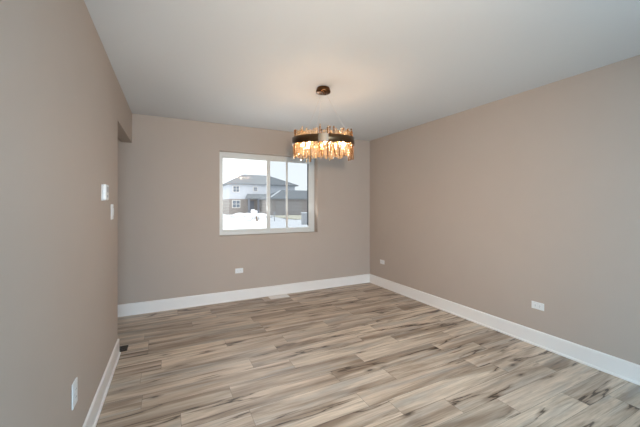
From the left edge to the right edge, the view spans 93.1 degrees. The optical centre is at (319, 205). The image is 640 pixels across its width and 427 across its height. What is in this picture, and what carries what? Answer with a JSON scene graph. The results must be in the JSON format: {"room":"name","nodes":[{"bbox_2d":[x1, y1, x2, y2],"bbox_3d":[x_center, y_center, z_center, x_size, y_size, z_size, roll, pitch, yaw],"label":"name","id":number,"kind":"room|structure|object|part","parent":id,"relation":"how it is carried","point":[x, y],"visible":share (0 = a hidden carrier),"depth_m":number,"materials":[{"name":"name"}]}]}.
{"room":"empty dining room","nodes":[
{"label":"empty dining room","id":0,"kind":"room"},
{"bbox_2d":[0,0,131,426],"bbox_3d":[-0.665,0.117,0.131,0.120,2.740,8.830,0,0,-26],"label":"wall","id":1,"kind":"structure","parent":0,"point":[65,110],"depth_m":1.41,"materials":[{"name":"beige paint"}]},
{"bbox_2d":[72,377,77,409],"bbox_3d":[-1.345,1.030,1.663,0.010,0.136,0.090,0,0,-26],"label":"wall outlet","id":2,"kind":"object","parent":1,"relation":"attached to","point":[75,383],"visible":1,"depth_m":1.66,"materials":[{"name":"white plastic"}]},
{"bbox_2d":[82,339,120,426],"bbox_3d":[-0.360,1.407,-0.390,0.144,0.160,7.625,0,0,-27],"label":"baseboard","id":3,"kind":"structure","parent":1,"relation":"attached to","point":[91,420],"depth_m":2.28,"materials":[{"name":"white paint"}]},
{"bbox_2d":[101,184,108,200],"bbox_3d":[-1.684,-0.101,2.379,0.032,0.128,0.132,0,0,-26],"label":"thermostat","id":4,"kind":"object","parent":1,"relation":"attached to","point":[104,188],"visible":1,"depth_m":2.33,"materials":[{"name":"white plastic"}]},
{"bbox_3d":[-1.696,-0.100,2.373,0.006,0.126,0.132,0,0,-26],"label":"plate","id":5,"kind":"part","parent":4,"relation":"part of","materials":[{"name":"white plastic"}]},
{"bbox_2d":[111,204,113,219],"bbox_3d":[-1.864,0.057,2.722,0.010,0.136,0.108,0,0,-26],"label":"light switch","id":6,"kind":"object","parent":1,"relation":"attached to","point":[112,205],"visible":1,"depth_m":2.69,"materials":[{"name":"white plastic"}]},
{"bbox_2d":[118,113,369,304],"bbox_3d":[-1.493,0.117,4.766,5.805,2.740,0.200,0,0,-27],"label":"wall","id":7,"kind":"structure","parent":0,"point":[171,245],"depth_m":4.54,"materials":[{"name":"beige paint"}]},
{"bbox_2d":[235,268,242,273],"bbox_3d":[-1.270,1.025,4.761,0.122,0.076,0.010,0,0,-27],"label":"wall outlet","id":8,"kind":"object","parent":7,"relation":"attached to","point":[238,270],"visible":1,"depth_m":4.76,"materials":[{"name":"white plastic"}]},
{"bbox_2d":[118,274,369,316],"bbox_3d":[-1.443,1.407,4.666,5.405,0.160,0.024,0,0,-27],"label":"baseboard","id":9,"kind":"structure","parent":7,"relation":"attached to","point":[145,307],"depth_m":4.71,"materials":[{"name":"white paint"}]},
{"bbox_2d":[220,152,313,235],"bbox_3d":[-0.859,-0.187,5.144,1.668,1.318,0.084,0,0,-27],"label":"window","id":10,"kind":"structure","parent":7,"relation":"in","point":[310,165],"depth_m":5.13,"materials":[{"name":"white plastic"}]},
{"bbox_3d":[-1.215,-0.180,4.985,0.774,1.182,0.028,0,0,-27],"label":"fixed sash","id":11,"kind":"part","parent":10,"relation":"part of","materials":[{"name":"clear glass"}]},
{"bbox_3d":[-0.536,-0.180,5.297,0.812,1.182,0.024,0,0,-27],"label":"sliding sash","id":12,"kind":"part","parent":10,"relation":"part of","materials":[{"name":"clear glass"}]},
{"bbox_2d":[84,0,639,140],"bbox_3d":[0.531,-1.313,0.731,5.805,0.120,9.230,0,0,-27],"label":"ceiling","id":13,"kind":"structure","parent":0,"point":[388,67],"depth_m":2.48,"materials":[{"name":"white paint"}]},
{"bbox_2d":[292,85,354,161],"bbox_3d":[0.035,-0.862,3.229,0.665,0.782,0.666,0,0,26],"label":"chandelier","id":14,"kind":"object","parent":13,"relation":"hanging from","point":[319,141],"visible":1,"depth_m":3.04,"materials":[{"name":"gold metal"}]},
{"bbox_3d":[0.035,-0.677,3.229,0.650,0.030,0.650,-2,4,-27],"label":"spoke frame","id":15,"kind":"part","parent":14,"relation":"part of","materials":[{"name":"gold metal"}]},
{"bbox_3d":[0.031,-0.654,2.898,0.101,0.077,0.013,0,0,1],"label":"joint plate","id":16,"kind":"part","parent":14,"relation":"part of","materials":[{"name":"grey metal"}]},
{"bbox_3d":[0.136,-0.641,2.938,0.016,0.265,0.018,-1,0,-19],"label":"crystal rod","id":17,"kind":"part","parent":14,"relation":"part of","materials":[{"name":"clear glass"}]},
{"bbox_2d":[96,282,639,426],"bbox_3d":[0.531,1.547,0.731,5.805,0.120,9.230,0,0,-27],"label":"floor","id":18,"kind":"structure","parent":0,"point":[369,354],"depth_m":2.67,"materials":[{"name":"grey wood"}]},
{"bbox_2d":[119,345,127,351],"bbox_3d":[-2.117,1.484,3.105,0.250,0.006,0.130,0,0,-27],"label":"floor vent","id":19,"kind":"object","parent":18,"relation":"in","point":[121,348],"visible":0.4,"depth_m":3.14,"materials":[{"name":"black metal"}]},
{"bbox_2d":[269,294,289,298],"bbox_3d":[-0.666,1.484,4.930,0.320,0.006,0.145,0,0,-27],"label":"floor vent","id":20,"kind":"object","parent":18,"relation":"in","point":[284,295],"visible":1,"depth_m":4.93,"materials":[{"name":"beige metal"}]},
{"bbox_2d":[370,55,639,364],"bbox_3d":[3.036,0.117,1.987,0.200,2.740,8.830,0,0,-27],"label":"wall","id":21,"kind":"structure","parent":0,"point":[497,208],"depth_m":3.28,"materials":[{"name":"beige paint"}]},
{"bbox_2d":[370,274,639,385],"bbox_3d":[2.936,1.407,1.937,0.024,0.160,8.830,0,0,-27],"label":"baseboard","id":22,"kind":"structure","parent":21,"relation":"attached to","point":[620,368],"depth_m":3.26,"materials":[{"name":"white paint"}]},
{"bbox_2d":[532,301,543,310],"bbox_3d":[2.305,1.063,3.209,0.010,0.076,0.122,0,0,-27],"label":"wall outlet","id":23,"kind":"object","parent":21,"relation":"attached to","point":[536,305],"visible":1,"depth_m":3.20,"materials":[{"name":"white plastic"}]},
{"label":"outside","id":24,"kind":"structure","parent":0,"visible":0},
{"bbox_2d":[223,214,307,229],"bbox_3d":[-10.238,1.677,65.011,160.000,0.275,115.000,0,0,-27],"label":"ground","id":25,"kind":"structure","parent":24,"point":[229,223],"depth_m":28.40,"materials":[{"name":"white snow"}]},
{"bbox_2d":[230,213,248,217],"bbox_3d":[-11.449,1.611,43.363,3.092,1.177,3.143,0,0,-27],"label":"snow mound","id":26,"kind":"object","parent":25,"relation":"on","point":[236,215],"visible":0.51,"depth_m":42.16,"materials":[{"name":"white snow"}]},
{"bbox_2d":[245,209,262,220],"bbox_3d":[-7.415,1.080,34.285,1.997,1.353,1.050,0,0,-27],"label":"snow mound","id":27,"kind":"object","parent":25,"relation":"on","point":[254,215],"visible":1,"depth_m":33.97,"materials":[{"name":"white snow"}]},
{"bbox_2d":[223,174,306,214],"bbox_3d":[-7.395,-2.327,62.913,23.800,8.327,20.100,0,0,-27],"label":"house","id":28,"kind":"structure","parent":25,"relation":"on","point":[243,193],"depth_m":57.15,"materials":[{"name":"beige brick"}]},
{"bbox_3d":[-13.268,0.337,58.197,1.200,2.400,0.056,0,0,-27],"label":"door","id":29,"kind":"part","parent":28,"relation":"part of","materials":[{"name":"grey wood"}]},
{"bbox_2d":[273,215,300,218],"bbox_3d":[-2.591,1.612,42.892,6.215,0.150,11.000,0,0,-27],"label":"lawn patch","id":30,"kind":"structure","parent":25,"relation":"on","point":[279,216],"depth_m":42.34,"materials":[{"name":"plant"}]},
{"bbox_2d":[301,212,306,224],"bbox_3d":[-1.299,1.162,26.479,0.580,1.150,0.560,0,0,-27],"label":"utility box","id":31,"kind":"object","parent":25,"relation":"on","point":[303,214],"visible":0.63,"depth_m":26.22,"materials":[{"name":"grey metal"}]}
]}

